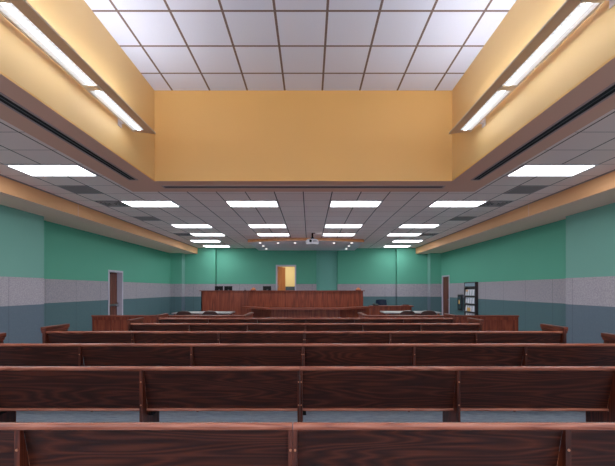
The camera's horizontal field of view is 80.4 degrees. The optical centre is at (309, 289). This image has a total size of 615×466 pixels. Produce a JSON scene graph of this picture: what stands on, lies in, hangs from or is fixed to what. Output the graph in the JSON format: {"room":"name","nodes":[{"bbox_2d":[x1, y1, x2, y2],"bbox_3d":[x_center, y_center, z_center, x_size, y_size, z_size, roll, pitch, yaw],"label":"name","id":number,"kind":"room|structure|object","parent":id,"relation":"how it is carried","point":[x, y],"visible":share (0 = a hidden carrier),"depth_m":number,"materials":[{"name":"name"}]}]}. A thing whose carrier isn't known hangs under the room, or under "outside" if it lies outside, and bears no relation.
{"room":"courtroom","nodes":[
{"label":"courtroom","id":0,"kind":"room"},
{"bbox_2d":[0,0,153,178],"bbox_3d":[-2.585,-2.510,1.460,0.120,1.453,8.920,0,0,0],"label":"wall","id":1,"kind":"structure","parent":0,"point":[22,61],"depth_m":4.08,"materials":[{"name":"paint"}]},
{"bbox_2d":[0,92,137,179],"bbox_3d":[-2.835,-1.759,2.430,0.150,0.008,6.860,0,0,0],"label":"air vent","id":2,"kind":"object","parent":1,"relation":"attached to","point":[5,100],"visible":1,"depth_m":4.10,"materials":[{"name":"metal"}]},
{"bbox_2d":[0,0,155,133],"bbox_3d":[-2.349,-2.212,1.575,0.352,0.104,7.230,0,0,0],"label":"wall light","id":3,"kind":"object","parent":1,"relation":"attached to","point":[20,13],"visible":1,"depth_m":3.45,"materials":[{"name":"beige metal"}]},
{"bbox_2d":[0,55,614,191],"bbox_3d":[-0.110,-1.917,1.460,6.160,0.307,10.220,0,0,0],"label":"trim","id":4,"kind":"structure","parent":1,"relation":"attached to","point":[603,76],"depth_m":4.57,"materials":[{"name":"beige paint"}]},
{"bbox_2d":[0,205,169,342],"bbox_3d":[-6.812,-0.330,7.300,0.775,3.680,22.600,0,0,0],"label":"wall","id":5,"kind":"structure","parent":0,"point":[51,273],"depth_m":9.98,"materials":[{"name":"paint"}]},
{"bbox_2d":[0,176,197,253],"bbox_3d":[-6.340,-1.917,7.070,1.520,0.307,22.140,0,0,0],"label":"ceiling soffit","id":6,"kind":"structure","parent":5,"relation":"attached to","point":[13,194],"depth_m":9.31,"materials":[{"name":"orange paint"}]},
{"bbox_2d":[108,270,122,314],"bbox_3d":[-6.878,0.425,12.715,0.235,2.170,0.950,0,0,0],"label":"door","id":7,"kind":"structure","parent":5,"relation":"in","point":[115,278],"depth_m":13.02,"materials":[{"name":"brown wood"}]},
{"bbox_2d":[0,174,196,247],"bbox_3d":[-5.567,-2.060,7.000,0.025,0.020,22.000,0,0,0],"label":"trim","id":8,"kind":"structure","parent":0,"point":[0,174],"depth_m":8.70,"materials":[{"name":"orange tan paint"}]},
{"bbox_2d":[84,0,515,89],"bbox_3d":[-0.105,-3.286,1.460,5.040,0.100,9.120,0,0,0],"label":"ceiling","id":9,"kind":"structure","parent":0,"point":[173,44],"depth_m":4.71,"materials":[{"name":"tile"}]},
{"bbox_2d":[16,378,585,449],"bbox_3d":[-0.200,1.560,8.650,14.000,0.100,25.700,0,0,0],"label":"floor","id":10,"kind":"structure","parent":0,"point":[21,416],"depth_m":4.33,"materials":[{"name":"carpet"}]},
{"bbox_2d":[91,312,253,330],"bbox_3d":[-3.632,1.089,10.027,3.995,0.841,1.305,0,0,0],"label":"rail","id":11,"kind":"object","parent":10,"relation":"on","point":[99,322],"visible":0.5,"depth_m":9.40,"materials":[{"name":"brown wood"}]},
{"bbox_2d":[176,311,191,314],"bbox_3d":[-3.740,1.074,11.051,0.620,0.872,0.612,0,0,0],"label":"swivel chair","id":12,"kind":"object","parent":10,"relation":"on","point":[179,312],"visible":0.1,"depth_m":10.77,"materials":[{"name":"brown leather"}]},
{"bbox_2d":[171,311,234,314],"bbox_3d":[-3.470,1.130,12.000,1.850,0.760,0.880,0,0,0],"label":"table","id":13,"kind":"object","parent":10,"relation":"on","point":[191,312],"visible":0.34,"depth_m":12.00,"materials":[{"name":"laminate"}]},
{"bbox_2d":[202,311,217,314],"bbox_3d":[-2.960,1.074,11.051,0.620,0.872,0.612,0,0,0],"label":"swivel chair","id":14,"kind":"object","parent":10,"relation":"on","point":[205,312],"visible":0.1,"depth_m":10.77,"materials":[{"name":"black leather"}]},
{"bbox_2d":[199,290,364,314],"bbox_3d":[-1.210,0.776,15.480,6.900,1.467,2.240,0,0,0],"label":"bench","id":15,"kind":"object","parent":10,"relation":"on","point":[211,300],"visible":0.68,"depth_m":14.73,"materials":[{"name":"brown wood"}]},
{"bbox_2d":[215,286,222,289],"bbox_3d":[-3.990,0.028,16.000,0.360,0.345,0.160,0,0,0],"label":"monitor","id":16,"kind":"object","parent":15,"relation":"on","point":[216,287],"visible":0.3,"depth_m":15.99,"materials":[{"name":"black plastic"}]},
{"bbox_2d":[224,286,231,289],"bbox_3d":[-3.580,0.028,16.000,0.360,0.345,0.160,0,0,3],"label":"monitor","id":17,"kind":"object","parent":15,"relation":"on","point":[225,287],"visible":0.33,"depth_m":15.99,"materials":[{"name":"black plastic"}]},
{"bbox_2d":[263,286,270,289],"bbox_3d":[-1.850,0.028,15.799,0.360,0.345,0.160,0,0,-3],"label":"monitor","id":18,"kind":"object","parent":15,"relation":"on","point":[264,287],"visible":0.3,"depth_m":15.78,"materials":[{"name":"black plastic"}]},
{"bbox_2d":[41,324,567,353],"bbox_3d":[-0.080,1.039,5.771,7.954,0.942,0.578,0,0,0],"label":"pew","id":19,"kind":"object","parent":10,"relation":"on","point":[59,333],"visible":0.53,"depth_m":5.54,"materials":[{"name":"brown wood"}]},
{"bbox_2d":[126,318,483,341],"bbox_3d":[-0.085,1.039,7.071,6.664,0.942,0.578,0,0,0],"label":"pew","id":20,"kind":"object","parent":10,"relation":"on","point":[136,324],"visible":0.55,"depth_m":6.84,"materials":[{"name":"brown wood"}]},
{"bbox_2d":[240,306,369,317],"bbox_3d":[-0.168,1.091,13.930,5.145,0.838,1.460,0,0,0],"label":"desk","id":21,"kind":"object","parent":10,"relation":"on","point":[259,312],"visible":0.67,"depth_m":13.58,"materials":[{"name":"brown wood"}]},
{"bbox_2d":[155,313,455,322],"bbox_3d":[-0.085,1.039,8.341,6.664,0.942,0.578,0,0,0],"label":"pew","id":22,"kind":"object","parent":10,"relation":"on","point":[161,318],"visible":0.34,"depth_m":8.11,"materials":[{"name":"brown wood"}]},
{"bbox_2d":[0,366,614,421],"bbox_3d":[-0.080,1.039,3.246,7.954,0.942,0.578,0,0,0],"label":"pew","id":23,"kind":"object","parent":10,"relation":"on","point":[301,389],"visible":0.87,"depth_m":3.04,"materials":[{"name":"brown wood"}]},
{"bbox_2d":[0,422,614,465],"bbox_3d":[-0.080,1.039,1.981,7.954,0.942,0.578,0,0,0],"label":"pew","id":24,"kind":"object","parent":10,"relation":"on","point":[47,443],"visible":1,"depth_m":1.76,"materials":[{"name":"brown wood"}]},
{"bbox_2d":[0,333,614,411],"bbox_3d":[-0.080,1.039,4.511,7.954,0.942,0.578,0,0,0],"label":"pew","id":25,"kind":"object","parent":10,"relation":"on","point":[11,354],"visible":0.51,"depth_m":4.29,"materials":[{"name":"brown wood"}]},
{"bbox_2d":[376,299,386,304],"bbox_3d":[3.030,0.966,15.199,0.620,1.088,0.612,0,0,0],"label":"swivel chair","id":26,"kind":"object","parent":10,"relation":"on","point":[379,301],"visible":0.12,"depth_m":15.42,"materials":[{"name":"fabric"}]},
{"bbox_2d":[369,305,413,314],"bbox_3d":[3.275,1.080,14.985,1.730,0.860,1.010,0,0,0],"label":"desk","id":27,"kind":"object","parent":10,"relation":"on","point":[374,310],"visible":0.44,"depth_m":14.55,"materials":[{"name":"brown wood"}]},
{"bbox_2d":[400,310,414,314],"bbox_3d":[2.970,1.074,11.301,0.620,0.872,0.612,0,0,-3],"label":"swivel chair","id":28,"kind":"object","parent":10,"relation":"on","point":[407,312],"visible":0.07,"depth_m":11.02,"materials":[{"name":"black leather"}]},
{"bbox_2d":[380,311,441,314],"bbox_3d":[3.370,1.130,12.250,1.850,0.760,0.880,0,0,0],"label":"table","id":29,"kind":"object","parent":10,"relation":"on","point":[383,312],"visible":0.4,"depth_m":11.89,"materials":[{"name":"white wood"}]},
{"bbox_2d":[421,310,435,314],"bbox_3d":[3.630,1.074,11.301,0.620,0.872,0.612,0,0,3],"label":"swivel chair","id":30,"kind":"object","parent":10,"relation":"on","point":[428,312],"visible":0.13,"depth_m":11.03,"materials":[{"name":"black leather"}]},
{"bbox_2d":[358,312,518,330],"bbox_3d":[3.402,1.089,10.027,3.995,0.841,1.305,0,0,0],"label":"rail","id":31,"kind":"object","parent":10,"relation":"on","point":[491,322],"visible":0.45,"depth_m":9.40,"materials":[{"name":"brown wood"}]},
{"bbox_2d":[464,282,477,314],"bbox_3d":[6.340,0.610,14.310,0.120,1.800,0.980,0,0,0],"label":"rack","id":32,"kind":"object","parent":10,"relation":"on","point":[467,285],"visible":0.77,"depth_m":14.18,"materials":[{"name":"black metal"}]},
{"bbox_2d":[154,90,451,179],"bbox_3d":[-0.105,-2.510,5.980,5.080,1.453,0.120,0,0,0],"label":"ceiling bulkhead","id":33,"kind":"structure","parent":0,"point":[200,134],"depth_m":5.92,"materials":[{"name":"paint"}]},
{"bbox_2d":[162,186,444,187],"bbox_3d":[-0.105,-1.759,6.255,4.830,0.008,0.150,0,0,0],"label":"air vent","id":34,"kind":"object","parent":33,"relation":"attached to","point":[162,186],"visible":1,"depth_m":6.23,"materials":[{"name":"metal"}]},
{"bbox_2d":[170,248,440,314],"bbox_3d":[-0.190,-0.330,18.150,13.380,3.680,0.900,0,0,0],"label":"wall","id":35,"kind":"structure","parent":0,"point":[398,276],"depth_m":18.30,"materials":[{"name":"paint"}]},
{"bbox_2d":[276,265,295,289],"bbox_3d":[-1.190,-0.135,18.725,1.020,2.190,0.890,0,0,0],"label":"door","id":36,"kind":"structure","parent":35,"relation":"in","point":[280,269],"depth_m":18.49,"materials":[{"name":"orange wood"}]},
{"bbox_2d":[182,253,430,310],"bbox_3d":[-0.175,-0.127,17.894,12.100,3.273,0.412,0,0,0],"label":"trim","id":37,"kind":"structure","parent":35,"relation":"attached to","point":[429,254],"depth_m":17.90,"materials":[{"name":"paint"}]},
{"bbox_2d":[416,169,614,247],"bbox_3d":[5.268,-2.060,7.000,0.025,0.020,22.000,0,0,0],"label":"trim","id":38,"kind":"structure","parent":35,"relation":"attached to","point":[614,169],"depth_m":8.39,"materials":[{"name":"orange tan paint"}]},
{"bbox_2d":[0,108,614,247],"bbox_3d":[-0.200,-2.120,7.300,14.000,0.100,22.600,0,0,0],"label":"ceiling","id":39,"kind":"structure","parent":0,"point":[304,214],"depth_m":8.57,"materials":[{"name":"tile"}]},
{"bbox_2d":[4,164,98,175],"bbox_3d":[-4.447,-2.064,6.328,1.221,0.012,0.606,0,0,0],"label":"recessed light","id":40,"kind":"object","parent":39,"relation":"in","point":[29,169],"visible":1,"depth_m":6.25,"materials":[{"name":"white plastic"}]},
{"bbox_2d":[57,186,102,193],"bbox_3d":[-4.754,-2.066,7.559,0.600,0.008,0.600,0,0,0],"label":"ceiling vent","id":41,"kind":"object","parent":39,"relation":"in","point":[74,189],"visible":1,"depth_m":7.52,"materials":[{"name":"grey metal"}]},
{"bbox_2d":[94,201,130,206],"bbox_3d":[-4.754,-2.063,8.790,0.600,0.014,0.600,0,0,0],"label":"ceiling vent","id":42,"kind":"object","parent":39,"relation":"in","point":[105,203],"visible":1,"depth_m":8.76,"materials":[{"name":"grey metal"}]},
{"bbox_2d":[133,217,160,220],"bbox_3d":[-4.754,-2.066,10.636,0.600,0.008,0.600,0,0,0],"label":"ceiling vent","id":43,"kind":"object","parent":39,"relation":"in","point":[138,218],"visible":1,"depth_m":10.60,"materials":[{"name":"grey metal"}]},
{"bbox_2d":[120,201,180,206],"bbox_3d":[-3.831,-2.064,8.790,1.221,0.012,0.606,0,0,0],"label":"recessed light","id":44,"kind":"object","parent":39,"relation":"in","point":[130,203],"visible":1,"depth_m":8.73,"materials":[{"name":"white plastic"}]},
{"bbox_2d":[173,233,192,235],"bbox_3d":[-4.754,-2.063,13.714,0.600,0.014,0.600,0,0,0],"label":"ceiling vent","id":45,"kind":"object","parent":39,"relation":"in","point":[178,234],"visible":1,"depth_m":13.67,"materials":[{"name":"grey metal"}]},
{"bbox_2d":[170,224,212,227],"bbox_3d":[-3.831,-2.064,11.867,1.221,0.012,0.606,0,0,0],"label":"recessed light","id":46,"kind":"object","parent":39,"relation":"in","point":[174,225],"visible":1,"depth_m":11.73,"materials":[{"name":"white plastic"}]},
{"bbox_2d":[173,225,211,227],"bbox_3d":[-3.831,-2.064,11.867,1.153,0.008,0.538,0,0,0],"label":"diffuser","id":47,"kind":"object","parent":46,"relation":"attached to","point":[177,226],"depth_m":11.92,"materials":[{"name":"white plastic"}]},
{"bbox_2d":[190,240,220,241],"bbox_3d":[-4.447,-2.064,15.560,1.221,0.012,0.606,0,0,0],"label":"recessed light","id":48,"kind":"object","parent":39,"relation":"in","point":[190,240],"visible":1,"depth_m":15.49,"materials":[{"name":"white plastic"}]},
{"bbox_2d":[189,233,225,235],"bbox_3d":[-3.831,-2.064,13.714,1.221,0.012,0.606,0,0,0],"label":"recessed light","id":49,"kind":"object","parent":39,"relation":"in","point":[193,234],"visible":1,"depth_m":13.66,"materials":[{"name":"white plastic"}]},
{"bbox_2d":[192,234,223,235],"bbox_3d":[-3.831,-2.064,13.714,1.153,0.008,0.538,0,0,0],"label":"diffuser","id":50,"kind":"object","parent":49,"relation":"attached to","point":[192,234],"depth_m":13.66,"materials":[{"name":"white plastic"}]},
{"bbox_2d":[202,245,229,246],"bbox_3d":[-4.447,-2.064,17.407,1.221,0.012,0.606,0,0,0],"label":"recessed light","id":51,"kind":"object","parent":39,"relation":"in","point":[202,245],"visible":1,"depth_m":17.28,"materials":[{"name":"white plastic"}]},
{"bbox_2d":[225,201,278,206],"bbox_3d":[-1.369,-2.064,8.790,1.221,0.012,0.606,0,0,0],"label":"recessed light","id":52,"kind":"object","parent":39,"relation":"in","point":[230,203],"visible":1,"depth_m":8.73,"materials":[{"name":"white plastic"}]},
{"bbox_2d":[247,224,286,227],"bbox_3d":[-1.369,-2.064,11.867,1.221,0.012,0.606,0,0,0],"label":"recessed light","id":53,"kind":"object","parent":39,"relation":"in","point":[249,225],"visible":1,"depth_m":11.73,"materials":[{"name":"white plastic"}]},
{"bbox_2d":[249,225,285,227],"bbox_3d":[-1.369,-2.064,11.867,1.153,0.008,0.538,0,0,0],"label":"diffuser","id":54,"kind":"object","parent":53,"relation":"attached to","point":[251,226],"depth_m":11.92,"materials":[{"name":"white plastic"}]},
{"bbox_2d":[256,233,289,235],"bbox_3d":[-1.369,-2.064,13.714,1.221,0.012,0.606,0,0,0],"label":"recessed light","id":55,"kind":"object","parent":39,"relation":"in","point":[258,234],"visible":1,"depth_m":13.66,"materials":[{"name":"white plastic"}]},
{"bbox_2d":[258,234,288,235],"bbox_3d":[-1.369,-2.064,13.714,1.153,0.008,0.538,0,0,0],"label":"diffuser","id":56,"kind":"object","parent":55,"relation":"attached to","point":[258,234],"depth_m":13.78,"materials":[{"name":"white plastic"}]},
{"bbox_2d":[248,238,363,249],"bbox_3d":[-0.155,-2.012,16.434,4.817,0.114,3.712,0,0,0],"label":"ceiling canopy","id":57,"kind":"object","parent":39,"relation":"attached to","point":[269,243],"visible":0.95,"depth_m":15.85,"materials":[{"name":"brown wood"}]},
{"bbox_2d":[306,233,318,244],"bbox_3d":[0.090,-1.860,13.348,0.470,0.420,0.345,0,0,0],"label":"projector","id":58,"kind":"object","parent":39,"relation":"hanging from","point":[312,241],"visible":1,"depth_m":13.20,"materials":[{"name":"white plastic"}]},
{"bbox_2d":[322,233,355,235],"bbox_3d":[1.093,-2.064,13.714,1.221,0.012,0.606,0,0,0],"label":"recessed light","id":59,"kind":"object","parent":39,"relation":"in","point":[323,234],"visible":1,"depth_m":13.66,"materials":[{"name":"white plastic"}]},
{"bbox_2d":[323,234,353,235],"bbox_3d":[1.093,-2.064,13.714,1.153,0.008,0.538,0,0,0],"label":"diffuser","id":60,"kind":"object","parent":59,"relation":"attached to","point":[323,234],"depth_m":13.78,"materials":[{"name":"white plastic"}]},
{"bbox_2d":[324,224,362,227],"bbox_3d":[1.093,-2.064,11.867,1.221,0.012,0.606,0,0,0],"label":"recessed light","id":61,"kind":"object","parent":39,"relation":"in","point":[326,225],"visible":1,"depth_m":11.73,"materials":[{"name":"white plastic"}]},
{"bbox_2d":[325,225,360,227],"bbox_3d":[1.093,-2.064,11.867,1.153,0.008,0.538,0,0,0],"label":"diffuser","id":62,"kind":"object","parent":61,"relation":"attached to","point":[326,226],"depth_m":11.92,"materials":[{"name":"white plastic"}]},
{"bbox_2d":[329,201,381,206],"bbox_3d":[1.093,-2.064,8.790,1.221,0.012,0.606,0,0,0],"label":"recessed light","id":63,"kind":"object","parent":39,"relation":"in","point":[332,203],"visible":1,"depth_m":8.73,"materials":[{"name":"white plastic"}]},
{"bbox_2d":[383,245,410,246],"bbox_3d":[4.170,-2.064,17.407,1.221,0.012,0.606,0,0,0],"label":"recessed light","id":64,"kind":"object","parent":39,"relation":"in","point":[385,245],"visible":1,"depth_m":17.28,"materials":[{"name":"white plastic"}]},
{"bbox_2d":[386,233,422,235],"bbox_3d":[3.555,-2.064,13.714,1.221,0.012,0.606,0,0,0],"label":"recessed light","id":65,"kind":"object","parent":39,"relation":"in","point":[389,234],"visible":1,"depth_m":13.66,"materials":[{"name":"white plastic"}]},
{"bbox_2d":[388,234,419,235],"bbox_3d":[3.555,-2.064,13.714,1.153,0.008,0.538,0,0,0],"label":"diffuser","id":66,"kind":"object","parent":65,"relation":"attached to","point":[388,234],"depth_m":13.66,"materials":[{"name":"white plastic"}]},
{"bbox_2d":[392,240,422,241],"bbox_3d":[4.170,-2.064,15.560,1.221,0.012,0.606,0,0,0],"label":"recessed light","id":67,"kind":"object","parent":39,"relation":"in","point":[394,240],"visible":1,"depth_m":15.49,"materials":[{"name":"white plastic"}]},
{"bbox_2d":[398,224,440,227],"bbox_3d":[3.555,-2.064,11.867,1.221,0.012,0.606,0,0,0],"label":"recessed light","id":68,"kind":"object","parent":39,"relation":"in","point":[402,225],"visible":1,"depth_m":11.73,"materials":[{"name":"white plastic"}]},
{"bbox_2d":[399,225,437,227],"bbox_3d":[3.555,-2.064,11.867,1.153,0.008,0.538,0,0,0],"label":"diffuser","id":69,"kind":"object","parent":68,"relation":"attached to","point":[402,226],"depth_m":11.92,"materials":[{"name":"white plastic"}]},
{"bbox_2d":[419,233,438,235],"bbox_3d":[4.478,-2.063,13.714,0.600,0.014,0.600,0,0,0],"label":"ceiling vent","id":70,"kind":"object","parent":39,"relation":"in","point":[423,234],"visible":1,"depth_m":13.67,"materials":[{"name":"grey metal"}]},
{"bbox_2d":[428,201,487,206],"bbox_3d":[3.555,-2.064,8.790,1.221,0.012,0.606,0,0,0],"label":"recessed light","id":71,"kind":"object","parent":39,"relation":"in","point":[436,203],"visible":1,"depth_m":8.73,"materials":[{"name":"white plastic"}]},
{"bbox_2d":[449,217,475,220],"bbox_3d":[4.478,-2.066,10.636,0.600,0.008,0.600,0,0,0],"label":"ceiling vent","id":72,"kind":"object","parent":39,"relation":"in","point":[455,218],"visible":1,"depth_m":10.60,"materials":[{"name":"grey metal"}]},
{"bbox_2d":[477,201,512,206],"bbox_3d":[4.478,-2.063,8.790,0.600,0.014,0.600,0,0,0],"label":"ceiling vent","id":73,"kind":"object","parent":39,"relation":"in","point":[489,203],"visible":1,"depth_m":8.76,"materials":[{"name":"grey metal"}]},
{"bbox_2d":[503,186,547,193],"bbox_3d":[4.478,-2.066,7.559,0.600,0.008,0.600,0,0,0],"label":"ceiling vent","id":74,"kind":"object","parent":39,"relation":"in","point":[519,189],"visible":1,"depth_m":7.52,"materials":[{"name":"grey metal"}]},
{"bbox_2d":[506,164,598,175],"bbox_3d":[4.170,-2.064,6.328,1.221,0.012,0.606,0,0,0],"label":"recessed light","id":75,"kind":"object","parent":39,"relation":"in","point":[527,169],"visible":1,"depth_m":6.25,"materials":[{"name":"white plastic"}]},
{"bbox_2d":[285,250,336,289],"bbox_3d":[-0.980,-0.330,19.900,4.840,3.680,2.600,0,0,0],"label":"wall","id":76,"kind":"structure","parent":0,"point":[326,260],"depth_m":18.60,"materials":[{"name":"teal paint"}]},
{"bbox_2d":[285,286,294,289],"bbox_3d":[-1.575,0.670,20.985,3.250,1.680,0.030,0,0,0],"label":"trim","id":77,"kind":"structure","parent":76,"relation":"attached to","point":[286,287],"depth_m":20.97,"materials":[{"name":"paint"}]},
{"bbox_2d":[441,203,614,342],"bbox_3d":[6.495,-0.330,7.300,0.610,3.680,22.600,0,0,0],"label":"wall","id":78,"kind":"structure","parent":0,"point":[562,272],"depth_m":9.71,"materials":[{"name":"paint"}]},
{"bbox_2d":[442,275,449,314],"bbox_3d":[6.412,0.425,17.115,0.105,2.170,0.930,0,0,0],"label":"door","id":79,"kind":"structure","parent":78,"relation":"in","point":[446,278],"depth_m":17.08,"materials":[{"name":"brown wood"}]},
{"bbox_2d":[457,294,463,310],"bbox_3d":[6.356,0.550,15.360,0.089,0.680,0.440,0,0,0],"label":"payphone","id":80,"kind":"object","parent":78,"relation":"attached to","point":[460,297],"visible":1,"depth_m":15.24,"materials":[{"name":"black plastic"}]},
{"bbox_2d":[416,171,614,253],"bbox_3d":[5.990,-1.917,7.070,1.420,0.307,22.140,0,0,0],"label":"ceiling soffit","id":81,"kind":"structure","parent":78,"relation":"attached to","point":[600,191],"depth_m":8.93,"materials":[{"name":"orange paint"}]},
{"bbox_2d":[452,0,614,178],"bbox_3d":[2.375,-2.510,1.460,0.120,1.453,8.920,0,0,0],"label":"wall","id":82,"kind":"structure","parent":0,"point":[592,43],"depth_m":3.96,"materials":[{"name":"paint"}]},
{"bbox_2d":[449,0,614,133],"bbox_3d":[2.139,-2.212,1.575,0.352,0.104,7.230,0,0,0],"label":"wall light","id":83,"kind":"object","parent":82,"relation":"attached to","point":[571,14],"visible":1,"depth_m":3.42,"materials":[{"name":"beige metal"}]},
{"bbox_2d":[471,82,614,179],"bbox_3d":[2.665,-1.759,2.430,0.150,0.008,6.860,0,0,0],"label":"air vent","id":84,"kind":"object","parent":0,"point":[608,91],"visible":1,"depth_m":3.94,"materials":[{"name":"metal"}]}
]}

